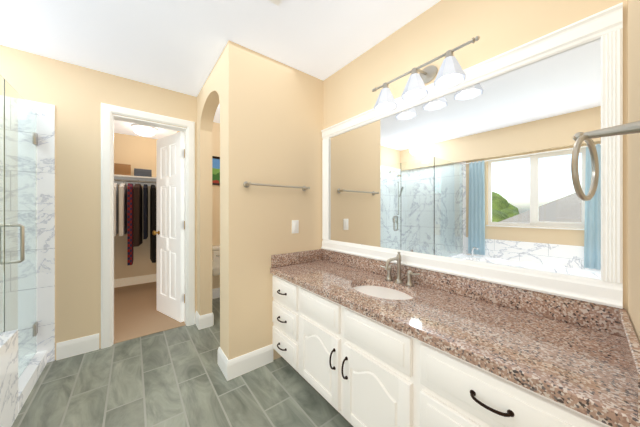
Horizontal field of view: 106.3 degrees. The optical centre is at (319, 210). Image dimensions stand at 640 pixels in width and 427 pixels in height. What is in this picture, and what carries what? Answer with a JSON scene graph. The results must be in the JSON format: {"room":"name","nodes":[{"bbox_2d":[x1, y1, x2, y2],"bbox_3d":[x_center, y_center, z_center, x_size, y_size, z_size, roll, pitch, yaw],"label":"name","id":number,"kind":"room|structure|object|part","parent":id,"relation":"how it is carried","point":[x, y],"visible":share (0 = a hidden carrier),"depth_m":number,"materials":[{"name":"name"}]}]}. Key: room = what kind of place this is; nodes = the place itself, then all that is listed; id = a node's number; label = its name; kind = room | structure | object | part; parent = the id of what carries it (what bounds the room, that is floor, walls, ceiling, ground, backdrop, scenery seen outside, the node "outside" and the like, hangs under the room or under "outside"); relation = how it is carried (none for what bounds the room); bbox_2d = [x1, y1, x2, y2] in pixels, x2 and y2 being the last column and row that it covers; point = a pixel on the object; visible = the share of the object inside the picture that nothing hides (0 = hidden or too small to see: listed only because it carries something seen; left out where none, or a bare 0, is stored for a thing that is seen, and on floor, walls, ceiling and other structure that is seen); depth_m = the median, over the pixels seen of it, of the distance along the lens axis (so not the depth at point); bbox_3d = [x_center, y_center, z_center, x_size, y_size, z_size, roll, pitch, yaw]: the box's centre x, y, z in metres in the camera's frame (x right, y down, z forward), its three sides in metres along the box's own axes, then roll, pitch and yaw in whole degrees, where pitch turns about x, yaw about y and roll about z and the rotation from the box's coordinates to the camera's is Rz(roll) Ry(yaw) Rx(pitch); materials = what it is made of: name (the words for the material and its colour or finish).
{"room":"bathroom","nodes":[
{"label":"bathroom","id":0,"kind":"room"},
{"bbox_2d":[0,45,186,359],"bbox_3d":[-2.251,-0.010,1.972,2.040,2.460,0.120,0,0,-38],"label":"wall","id":1,"kind":"structure","parent":0,"point":[76,95],"depth_m":2.04,"materials":[{"name":"beige paint"}]},
{"bbox_2d":[26,100,54,362],"bbox_3d":[-2.588,0.180,1.625,1.079,2.080,0.012,0,0,-38],"label":"shower wall tile","id":2,"kind":"structure","parent":1,"relation":"attached to","point":[45,226],"depth_m":1.92,"materials":[{"name":"stone"}]},
{"bbox_2d":[56,333,98,360],"bbox_3d":[-2.053,1.151,2.041,0.258,0.137,0.015,0,0,-38],"label":"baseboard","id":3,"kind":"structure","parent":1,"relation":"attached to","point":[75,347],"depth_m":2.03,"materials":[{"name":"white wood"}]},
{"bbox_2d":[101,103,194,348],"bbox_3d":[-1.682,0.131,2.405,0.752,2.179,0.141,0,0,-38],"label":"door frame","id":4,"kind":"structure","parent":1,"relation":"attached to","point":[108,111],"depth_m":2.21,"materials":[{"name":"white wood"}]},
{"bbox_3d":[-1.688,-0.874,2.412,0.610,0.012,0.122,0,0,-38],"label":"door jamb trim","id":5,"kind":"part","parent":4,"relation":"part of","materials":[{"name":"white wood"}]},
{"bbox_2d":[113,281,185,343],"bbox_3d":[-2.674,1.268,3.000,1.620,0.104,2.220,0,0,-38],"label":"floor","id":6,"kind":"structure","parent":0,"point":[137,314],"depth_m":2.82,"materials":[{"name":"beige carpet"}]},
{"bbox_2d":[114,56,219,286],"bbox_3d":[-2.302,-0.010,2.719,1.620,2.460,3.120,0,0,-38],"label":"wall","id":7,"kind":"structure","parent":0,"point":[138,152],"depth_m":3.89,"materials":[{"name":"beige paint"}]},
{"bbox_2d":[114,174,156,186],"bbox_3d":[-3.118,-0.477,3.666,1.496,0.115,0.378,0,0,-38],"label":"closet shelf","id":8,"kind":"object","parent":7,"relation":"attached to","point":[137,178],"visible":0.25,"depth_m":3.82,"materials":[{"name":"white wood"}]},
{"bbox_2d":[114,182,118,235],"bbox_3d":[-3.056,-0.061,3.577,0.053,0.843,0.457,0,0,-36],"label":"hanging clothes","id":9,"kind":"object","parent":8,"relation":"hanging from","point":[116,210],"visible":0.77,"depth_m":3.50,"materials":[{"name":"white fabric"}]},
{"bbox_2d":[114,163,130,175],"bbox_3d":[-3.081,-0.621,3.684,0.280,0.170,0.280,0,0,-38],"label":"shelf box","id":10,"kind":"object","parent":8,"relation":"on","point":[122,169],"visible":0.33,"depth_m":3.60,"materials":[{"name":"brown cardboard"}]},
{"bbox_2d":[119,179,126,235],"bbox_3d":[-2.978,-0.061,3.638,0.045,0.843,0.463,0,0,-33],"label":"hanging clothes","id":11,"kind":"object","parent":8,"relation":"hanging from","point":[122,209],"visible":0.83,"depth_m":3.48,"materials":[{"name":"white fabric"}]},
{"bbox_2d":[127,180,132,265],"bbox_3d":[-2.912,0.159,3.689,0.059,1.283,0.394,0,0,-36],"label":"hanging clothes","id":12,"kind":"object","parent":8,"relation":"hanging from","point":[130,223],"visible":0.88,"depth_m":3.54,"materials":[{"name":"fabric"}]},
{"bbox_2d":[114,179,156,182],"bbox_3d":[-3.051,-0.460,3.580,1.496,0.028,0.028,0,0,-38],"label":"rail","id":13,"kind":"object","parent":8,"relation":"attached to","point":[134,181],"visible":0.32,"depth_m":3.71,"materials":[{"name":"silver metal"}]},
{"bbox_2d":[133,180,142,246],"bbox_3d":[-2.837,0.024,3.748,0.067,1.013,0.415,0,0,-31],"label":"hanging clothes","id":14,"kind":"object","parent":8,"relation":"hanging from","point":[137,215],"visible":0.9,"depth_m":3.58,"materials":[{"name":"brown fabric"}]},
{"bbox_2d":[134,168,151,176],"bbox_3d":[-2.853,-0.596,3.862,0.220,0.120,0.280,0,0,-38],"label":"shelf box","id":15,"kind":"object","parent":8,"relation":"on","point":[143,172],"visible":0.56,"depth_m":3.76,"materials":[{"name":"grey"}]},
{"bbox_2d":[143,181,147,238],"bbox_3d":[-2.763,-0.026,3.805,0.045,0.913,0.396,0,0,-33],"label":"hanging clothes","id":16,"kind":"object","parent":8,"relation":"hanging from","point":[145,211],"visible":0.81,"depth_m":3.65,"materials":[{"name":"black fabric"}]},
{"bbox_2d":[150,185,155,262],"bbox_3d":[-2.688,0.159,3.864,0.049,1.283,0.424,0,0,-39],"label":"hanging clothes","id":17,"kind":"object","parent":8,"relation":"hanging from","point":[153,222],"visible":0.88,"depth_m":3.71,"materials":[{"name":"black fabric"}]},
{"bbox_2d":[156,190,156,247],"bbox_3d":[-2.615,0.073,3.921,0.054,1.113,0.397,0,0,-41],"label":"hanging clothes","id":18,"kind":"object","parent":8,"relation":"hanging from","point":[156,218],"visible":0.06,"depth_m":4.04,"materials":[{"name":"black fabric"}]},
{"bbox_2d":[114,274,156,287],"bbox_3d":[-3.241,1.151,3.823,1.470,0.137,0.015,0,0,-38],"label":"baseboard","id":19,"kind":"structure","parent":7,"relation":"attached to","point":[123,283],"depth_m":3.96,"materials":[{"name":"white wood"}]},
{"bbox_2d":[157,139,160,311],"bbox_3d":[-1.946,0.174,2.920,0.105,2.075,0.035,0,0,34],"label":"stile","id":20,"kind":"object","parent":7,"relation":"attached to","point":[158,223],"visible":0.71,"depth_m":2.91,"materials":[{"name":"white wood"}]},
{"bbox_2d":[162,251,165,292],"bbox_3d":[-1.840,0.722,2.849,0.106,0.496,0.031,0,0,34],"label":"panel","id":21,"kind":"object","parent":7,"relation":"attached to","point":[163,271],"depth_m":2.83,"materials":[{"name":"white wood"}]},
{"bbox_2d":[162,188,165,235],"bbox_3d":[-1.840,0.012,2.849,0.106,0.556,0.031,0,0,34],"label":"panel","id":22,"kind":"object","parent":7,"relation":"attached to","point":[164,211],"depth_m":2.82,"materials":[{"name":"white wood"}]},
{"bbox_2d":[162,149,165,176],"bbox_3d":[-1.840,-0.571,2.849,0.106,0.321,0.031,0,0,34],"label":"panel","id":23,"kind":"object","parent":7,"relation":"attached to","point":[163,162],"depth_m":2.83,"materials":[{"name":"white wood"}]},
{"bbox_2d":[160,293,175,319],"bbox_3d":[-1.747,1.102,2.786,0.375,0.220,0.035,0,0,34],"label":"rail","id":24,"kind":"object","parent":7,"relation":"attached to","point":[167,306],"visible":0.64,"depth_m":2.76,"materials":[{"name":"white wood"}]},
{"bbox_2d":[160,133,175,298],"bbox_3d":[-1.747,0.064,2.786,0.375,1.854,0.035,0,0,34],"label":"closet door","id":25,"kind":"structure","parent":7,"relation":"attached to","point":[170,140],"depth_m":2.76,"materials":[{"name":"white wood"}]},
{"bbox_3d":[-1.840,0.012,2.849,0.148,0.598,0.015,0,0,34],"label":"panel","id":26,"kind":"part","parent":25,"relation":"part of","materials":[{"name":"white wood"}]},
{"bbox_3d":[-1.747,-0.808,2.786,0.375,0.110,0.035,0,0,34],"label":"rail","id":27,"kind":"part","parent":25,"relation":"part of","materials":[{"name":"white wood"}]},
{"bbox_3d":[-1.653,-0.571,2.723,0.148,0.363,0.015,0,0,34],"label":"panel","id":28,"kind":"part","parent":25,"relation":"part of","materials":[{"name":"white wood"}]},
{"bbox_3d":[-1.653,0.012,2.723,0.148,0.598,0.015,0,0,34],"label":"panel","id":29,"kind":"part","parent":25,"relation":"part of","materials":[{"name":"white wood"}]},
{"bbox_3d":[-1.653,0.722,2.723,0.148,0.538,0.015,0,0,34],"label":"panel","id":30,"kind":"part","parent":25,"relation":"part of","materials":[{"name":"white wood"}]},
{"bbox_2d":[166,145,169,296],"bbox_3d":[-1.747,0.119,2.786,0.075,1.745,0.035,0,0,34],"label":"closet door mullion","id":31,"kind":"structure","parent":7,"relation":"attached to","point":[167,222],"depth_m":2.78,"materials":[{"name":"white wood"}]},
{"bbox_2d":[160,237,175,251],"bbox_3d":[-1.747,0.382,2.786,0.375,0.140,0.035,0,0,34],"label":"rail","id":32,"kind":"object","parent":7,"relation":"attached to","point":[171,244],"visible":0.57,"depth_m":2.75,"materials":[{"name":"white wood"}]},
{"bbox_2d":[160,176,175,186],"bbox_3d":[-1.747,-0.338,2.786,0.375,0.100,0.035,0,0,34],"label":"rail","id":33,"kind":"object","parent":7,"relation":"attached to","point":[172,181],"visible":0.64,"depth_m":2.75,"materials":[{"name":"white"}]},
{"bbox_2d":[171,253,175,296],"bbox_3d":[-1.653,0.722,2.723,0.106,0.496,0.031,0,0,34],"label":"panel","id":34,"kind":"object","parent":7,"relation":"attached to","point":[173,274],"depth_m":2.70,"materials":[{"name":"white wood"}]},
{"bbox_2d":[171,187,175,236],"bbox_3d":[-1.653,0.012,2.723,0.106,0.556,0.031,0,0,34],"label":"panel","id":35,"kind":"object","parent":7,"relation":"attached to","point":[173,211],"depth_m":2.70,"materials":[{"name":"white wood"}]},
{"bbox_2d":[171,146,175,174],"bbox_3d":[-1.653,-0.571,2.723,0.106,0.321,0.031,0,0,34],"label":"panel","id":36,"kind":"object","parent":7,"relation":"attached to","point":[173,160],"depth_m":2.70,"materials":[{"name":"white wood"}]},
{"bbox_2d":[176,132,183,321],"bbox_3d":[-1.548,0.174,2.652,0.105,2.075,0.035,0,0,34],"label":"stile","id":37,"kind":"object","parent":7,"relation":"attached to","point":[179,226],"visible":1,"depth_m":2.62,"materials":[{"name":"white wood"}]},
{"bbox_2d":[11,298,351,426],"bbox_3d":[-1.066,1.270,1.242,3.250,0.100,4.070,0,0,-38],"label":"floor","id":38,"kind":"structure","parent":0,"point":[174,377],"depth_m":1.62,"materials":[{"name":"grey tile"}]},
{"bbox_2d":[0,329,17,426],"bbox_3d":[-1.679,0.965,1.175,0.120,0.510,0.580,0,0,-38],"label":"wall","id":39,"kind":"structure","parent":38,"relation":"on","point":[8,377],"depth_m":1.34,"materials":[{"name":"stone"}]},
{"bbox_2d":[18,351,46,412],"bbox_3d":[-2.051,1.170,1.651,0.120,0.100,0.608,0,0,-38],"label":"curb","id":40,"kind":"object","parent":38,"relation":"on","point":[30,375],"visible":0.58,"depth_m":1.65,"materials":[{"name":"stone"}]},
{"bbox_2d":[0,75,37,378],"bbox_3d":[-2.241,0.166,1.157,1.025,1.892,1.150,0,0,-38],"label":"glass","id":41,"kind":"object","parent":40,"relation":"on","point":[18,139],"visible":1,"depth_m":1.58,"materials":[{"name":"clear glass"}]},
{"bbox_2d":[212,245,219,275],"bbox_3d":[-1.088,0.850,3.098,0.460,0.740,0.862,0,0,-38],"label":"toilet","id":42,"kind":"object","parent":38,"relation":"on","point":[216,257],"visible":0.1,"depth_m":3.17,"materials":[{"name":"white ceramic"}]},
{"bbox_2d":[271,273,625,426],"bbox_3d":[0.347,0.860,1.401,0.582,0.719,1.773,0,0,-38],"label":"bathroom vanity","id":43,"kind":"object","parent":38,"relation":"on","point":[358,341],"depth_m":1.04,"materials":[{"name":"white wood"}]},
{"bbox_3d":[-0.293,0.606,1.774,0.034,0.010,0.109,0,0,-38],"label":"drawer handle","id":44,"kind":"part","parent":43,"relation":"part of","materials":[{"name":"brown metal"}]},
{"bbox_3d":[-0.293,0.807,1.774,0.034,0.010,0.109,0,0,-38],"label":"drawer handle","id":45,"kind":"part","parent":43,"relation":"part of","materials":[{"name":"brown metal"}]},
{"bbox_3d":[-0.293,1.009,1.774,0.034,0.010,0.109,0,0,-38],"label":"drawer handle","id":46,"kind":"part","parent":43,"relation":"part of","materials":[{"name":"brown metal"}]},
{"bbox_3d":[-0.275,0.606,1.788,0.005,0.115,0.301,0,0,-38],"label":"drawer panel","id":47,"kind":"part","parent":43,"relation":"part of","materials":[{"name":"white wood"}]},
{"bbox_3d":[-0.275,0.807,1.788,0.005,0.116,0.301,0,0,-38],"label":"drawer panel","id":48,"kind":"part","parent":43,"relation":"part of","materials":[{"name":"white wood"}]},
{"bbox_3d":[-0.275,1.009,1.788,0.005,0.116,0.301,0,0,-38],"label":"drawer panel","id":49,"kind":"part","parent":43,"relation":"part of","materials":[{"name":"white wood"}]},
{"bbox_3d":[-0.267,0.606,1.795,0.019,0.171,0.357,0,0,-38],"label":"drawer","id":50,"kind":"part","parent":43,"relation":"part of","materials":[{"name":"white wood"}]},
{"bbox_3d":[-0.267,0.807,1.795,0.019,0.172,0.357,0,0,-38],"label":"drawer","id":51,"kind":"part","parent":43,"relation":"part of","materials":[{"name":"white wood"}]},
{"bbox_3d":[-0.267,1.009,1.795,0.019,0.172,0.357,0,0,-38],"label":"drawer","id":52,"kind":"part","parent":43,"relation":"part of","materials":[{"name":"white wood"}]},
{"bbox_3d":[-0.021,0.598,1.462,0.005,0.099,0.334,0,0,-38],"label":"false panel","id":53,"kind":"part","parent":43,"relation":"part of","materials":[{"name":"white wood"}]},
{"bbox_3d":[-0.019,0.755,1.464,0.008,0.100,0.282,0,0,-38],"label":"door rail","id":54,"kind":"part","parent":43,"relation":"part of","materials":[{"name":"white wood"}]},
{"bbox_3d":[-0.019,1.067,1.464,0.008,0.055,0.282,0,0,-38],"label":"door rail","id":55,"kind":"part","parent":43,"relation":"part of","materials":[{"name":"white wood"}]},
{"bbox_3d":[-0.010,0.900,1.471,0.014,0.390,0.390,0,0,-38],"label":"door","id":56,"kind":"part","parent":43,"relation":"part of","materials":[{"name":"white wood"}]},
{"bbox_3d":[0.065,0.820,1.317,0.034,0.109,0.010,0,0,-38],"label":"door handle","id":57,"kind":"part","parent":43,"relation":"part of","materials":[{"name":"brown metal"}]},
{"bbox_3d":[0.124,0.820,1.242,0.034,0.109,0.010,0,0,-38],"label":"door handle","id":58,"kind":"part","parent":43,"relation":"part of","materials":[{"name":"brown metal"}]},
{"bbox_3d":[0.246,0.755,1.125,0.008,0.100,0.282,0,0,-38],"label":"door rail","id":59,"kind":"part","parent":43,"relation":"part of","materials":[{"name":"white wood"}]},
{"bbox_3d":[0.246,1.067,1.125,0.008,0.055,0.282,0,0,-38],"label":"door rail","id":60,"kind":"part","parent":43,"relation":"part of","materials":[{"name":"white wood"}]},
{"bbox_3d":[0.244,0.598,1.123,0.005,0.099,0.334,0,0,-38],"label":"false panel","id":61,"kind":"part","parent":43,"relation":"part of","materials":[{"name":"white wood"}]},
{"bbox_3d":[0.255,0.900,1.132,0.014,0.390,0.390,0,0,-38],"label":"door","id":62,"kind":"part","parent":43,"relation":"part of","materials":[{"name":"white wood"}]},
{"bbox_2d":[270,261,639,426],"bbox_3d":[0.371,0.480,1.395,0.552,0.040,1.812,0,0,-38],"label":"countertop","id":63,"kind":"structure","parent":43,"relation":"on","point":[594,370],"depth_m":0.87,"materials":[{"name":"brown stone"}]},
{"bbox_2d":[350,281,413,300],"bbox_3d":[0.364,0.570,1.426,0.318,0.165,0.435,0,0,-38],"label":"sink","id":64,"kind":"object","parent":63,"relation":"in","point":[388,291],"depth_m":1.49,"materials":[{"name":"white ceramic"}]},
{"bbox_2d":[378,252,421,284],"bbox_3d":[0.460,0.360,1.506,0.165,0.200,0.284,0,0,-38],"label":"faucet","id":65,"kind":"object","parent":63,"relation":"on","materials":[{"name":"silver metal"}]},
{"bbox_3d":[0.518,0.598,0.737,0.034,0.010,0.109,0,0,-38],"label":"drawer handle","id":66,"kind":"part","parent":43,"relation":"part of","materials":[{"name":"brown metal"}]},
{"bbox_3d":[0.535,0.598,0.751,0.005,0.099,0.420,0,0,-38],"label":"drawer panel","id":67,"kind":"part","parent":43,"relation":"part of","materials":[{"name":"white wood"}]},
{"bbox_3d":[0.535,0.787,0.751,0.005,0.109,0.420,0,0,-38],"label":"drawer panel","id":68,"kind":"part","parent":43,"relation":"part of","materials":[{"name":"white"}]},
{"bbox_3d":[0.544,0.598,0.757,0.019,0.155,0.476,0,0,-38],"label":"drawer","id":69,"kind":"part","parent":43,"relation":"part of","materials":[{"name":"white wood"}]},
{"bbox_3d":[0.544,0.787,0.757,0.019,0.165,0.476,0,0,-38],"label":"drawer","id":70,"kind":"part","parent":43,"relation":"part of","materials":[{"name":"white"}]},
{"bbox_2d":[187,94,196,312],"bbox_3d":[-1.412,-0.010,2.628,0.090,2.460,0.120,0,0,-38],"label":"wall","id":71,"kind":"structure","parent":0,"point":[191,108],"depth_m":2.60,"materials":[{"name":"beige paint"}]},
{"bbox_2d":[177,92,211,315],"bbox_3d":[-1.933,-0.010,3.465,0.120,2.460,2.400,0,0,-38],"label":"wall","id":72,"kind":"structure","parent":0,"point":[204,222],"depth_m":2.52,"materials":[{"name":"beige paint"}]},
{"bbox_2d":[195,311,212,329],"bbox_3d":[-1.244,1.151,2.571,0.135,0.137,0.175,0,0,-38],"label":"baseboard","id":73,"kind":"structure","parent":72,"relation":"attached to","point":[203,321],"depth_m":2.51,"materials":[{"name":"white wood"}]},
{"bbox_2d":[212,122,219,288],"bbox_3d":[-1.395,-0.010,3.491,0.760,2.460,0.120,0,0,-38],"label":"wall","id":74,"kind":"structure","parent":0,"point":[216,197],"depth_m":3.37,"materials":[{"name":"beige paint"}]},
{"bbox_2d":[212,156,219,184],"bbox_3d":[-1.422,-0.560,3.380,0.320,0.400,0.020,0,0,-38],"label":"framed picture","id":75,"kind":"object","parent":74,"relation":"attached to","point":[215,170],"visible":0.26,"depth_m":3.35,"materials":[{"name":"multicoloured paper"}]},
{"bbox_2d":[212,288,219,324],"bbox_3d":[-0.850,1.151,2.794,0.760,0.137,1.650,0,0,-38],"label":"baseboard","id":76,"kind":"structure","parent":74,"relation":"attached to","point":[215,292],"depth_m":3.35,"materials":[{"name":"white wood"}]},
{"bbox_2d":[0,0,439,138],"bbox_3d":[-1.512,-1.290,1.813,3.250,0.100,5.520,0,0,-38],"label":"ceiling","id":77,"kind":"structure","parent":0,"point":[177,45],"depth_m":1.67,"materials":[{"name":"white paint"}]},
{"bbox_2d":[132,124,156,135],"bbox_3d":[-2.611,-1.181,3.569,0.300,0.118,0.300,0,0,-38],"label":"ceiling light","id":78,"kind":"object","parent":77,"relation":"attached to","point":[142,130],"visible":1,"depth_m":3.48,"materials":[{"name":"white glass"}]},
{"bbox_2d":[269,0,281,5],"bbox_3d":[-0.276,-1.235,1.231,0.300,0.010,0.300,0,0,-38],"label":"ceiling vent","id":79,"kind":"object","parent":77,"relation":"in","point":[277,2],"visible":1,"depth_m":1.41,"materials":[{"name":"white"}]},
{"bbox_2d":[220,49,223,351],"bbox_3d":[-0.720,-0.010,1.912,0.120,2.460,0.100,0,0,-38],"label":"wall","id":80,"kind":"structure","parent":0,"point":[222,201],"depth_m":1.86,"materials":[{"name":"beige paint"}]},
{"bbox_2d":[224,40,322,359],"bbox_3d":[-0.353,-0.010,2.059,0.880,2.460,0.120,0,0,-38],"label":"wall","id":81,"kind":"structure","parent":0,"point":[273,118],"depth_m":1.90,"materials":[{"name":"beige paint"}]},
{"bbox_2d":[217,344,272,380],"bbox_3d":[-0.598,1.151,1.931,0.365,0.137,0.250,0,0,-38],"label":"baseboard","id":82,"kind":"structure","parent":81,"relation":"attached to","point":[243,364],"depth_m":1.82,"materials":[{"name":"white wood"}]},
{"bbox_2d":[243,181,309,190],"bbox_3d":[-0.328,-0.200,1.954,0.578,0.047,0.075,0,0,-38],"label":"towel rail","id":83,"kind":"object","parent":81,"relation":"attached to","point":[246,184],"visible":1,"depth_m":1.88,"materials":[{"name":"silver metal"}]},
{"bbox_3d":[-0.536,-0.200,1.791,0.048,0.047,0.075,0,0,-38],"label":"post","id":84,"kind":"part","parent":83,"relation":"part of","materials":[{"name":"silver metal"}]},
{"bbox_3d":[-0.119,-0.200,2.117,0.048,0.047,0.075,0,0,-38],"label":"post","id":85,"kind":"part","parent":83,"relation":"part of","materials":[{"name":"silver metal"}]},
{"bbox_2d":[292,220,298,233],"bbox_3d":[-0.214,0.138,2.085,0.070,0.115,0.008,0,0,-38],"label":"switch plate","id":86,"kind":"object","parent":81,"relation":"attached to","point":[295,226],"visible":1,"depth_m":2.08,"materials":[{"name":"white plastic"}]},
{"bbox_2d":[270,249,321,268],"bbox_3d":[-0.185,0.409,2.098,0.522,0.102,0.020,0,0,-38],"label":"backsplash","id":87,"kind":"structure","parent":81,"relation":"attached to","point":[311,255],"depth_m":2.06,"materials":[{"name":"brown stone"}]},
{"bbox_2d":[323,0,626,310],"bbox_3d":[0.168,-0.010,2.206,0.120,2.460,4.070,0,0,-38],"label":"wall","id":88,"kind":"structure","parent":0,"point":[441,27],"depth_m":1.35,"materials":[{"name":"beige paint"}]},
{"bbox_2d":[372,36,479,111],"bbox_3d":[0.579,-0.780,1.411,0.206,0.210,0.648,0,0,-38],"label":"sconce","id":89,"kind":"object","parent":88,"relation":"attached to","point":[451,73],"visible":1,"depth_m":1.37,"materials":[{"name":"white glass"}]},
{"bbox_2d":[382,82,388,93],"bbox_3d":[0.427,-0.802,1.565,0.044,0.054,0.044,0,0,-38],"label":"socket","id":90,"kind":"object","parent":89,"relation":"attached to","point":[385,86],"depth_m":1.55,"materials":[{"name":"silver metal"}]},
{"bbox_3d":[0.427,-0.733,1.565,0.156,0.115,0.156,0,0,-38],"label":"lamp shade","id":91,"kind":"part","parent":89,"relation":"part of","materials":[{"name":"white glass"}]},
{"bbox_2d":[410,67,418,80],"bbox_3d":[0.553,-0.802,1.403,0.044,0.054,0.044,0,0,-38],"label":"socket","id":92,"kind":"object","parent":89,"relation":"attached to","point":[414,72],"depth_m":1.38,"materials":[{"name":"silver metal"}]},
{"bbox_3d":[0.553,-0.733,1.403,0.156,0.115,0.156,0,0,-38],"label":"lamp shade","id":93,"kind":"part","parent":89,"relation":"part of","materials":[{"name":"white glass"}]},
{"bbox_3d":[0.603,-0.830,1.429,0.111,0.026,0.015,0,0,-38],"label":"stem","id":94,"kind":"part","parent":89,"relation":"part of","materials":[{"name":"silver metal"}]},
{"bbox_2d":[444,49,454,64],"bbox_3d":[0.673,-0.802,1.250,0.044,0.054,0.044,0,0,-38],"label":"socket","id":95,"kind":"object","parent":89,"relation":"attached to","point":[449,56],"depth_m":1.23,"materials":[{"name":"silver metal"}]},
{"bbox_3d":[0.673,-0.733,1.250,0.156,0.115,0.156,0,0,-38],"label":"lamp shade","id":96,"kind":"part","parent":89,"relation":"part of","materials":[{"name":"white glass"}]},
{"bbox_2d":[321,2,622,308],"bbox_3d":[0.565,-0.201,1.567,0.036,1.109,1.755,0,0,-38],"label":"mirror","id":97,"kind":"object","parent":88,"relation":"attached to","point":[470,176],"visible":0.98,"depth_m":1.16,"materials":[{"name":"white mirror"}]},
{"bbox_3d":[0.055,-0.201,2.226,0.028,0.928,0.090,0,0,-38],"label":"frame","id":98,"kind":"part","parent":97,"relation":"part of","materials":[{"name":"white wood"}]},
{"bbox_3d":[0.565,-0.710,1.567,0.036,0.090,1.755,0,0,-38],"label":"frame","id":99,"kind":"part","parent":97,"relation":"part of","materials":[{"name":"white wood"}]},
{"bbox_3d":[0.565,0.309,1.567,0.036,0.090,1.755,0,0,-38],"label":"frame","id":100,"kind":"part","parent":97,"relation":"part of","materials":[{"name":"white wood"}]},
{"bbox_3d":[1.092,-0.201,0.899,0.028,0.928,0.052,0,0,-38],"label":"frame","id":101,"kind":"part","parent":97,"relation":"part of","materials":[{"name":"white wood"}]},
{"bbox_2d":[322,249,625,336],"bbox_3d":[0.569,0.409,1.574,0.020,0.102,1.773,0,0,-38],"label":"backsplash","id":102,"kind":"structure","parent":88,"relation":"attached to","point":[609,319],"depth_m":1.11,"materials":[{"name":"brown stone"}]},
{"bbox_2d":[627,0,639,342],"bbox_3d":[-0.174,-0.010,-0.372,3.610,2.460,0.120,0,0,-42],"label":"wall","id":103,"kind":"structure","parent":0,"point":[633,162],"depth_m":0.76,"materials":[{"name":"beige paint"}]},
{"bbox_2d":[571,121,639,200],"bbox_3d":[0.653,-0.115,0.537,0.154,0.183,0.121,0,0,-38],"label":"towel ring","id":104,"kind":"object","parent":103,"relation":"attached to","point":[579,138],"visible":1,"depth_m":0.54,"materials":[{"name":"silver metal"}]},
{"bbox_3d":[0.654,-0.178,0.536,0.028,0.028,0.096,0,0,-38],"label":"arm","id":105,"kind":"part","parent":104,"relation":"part of"}
]}

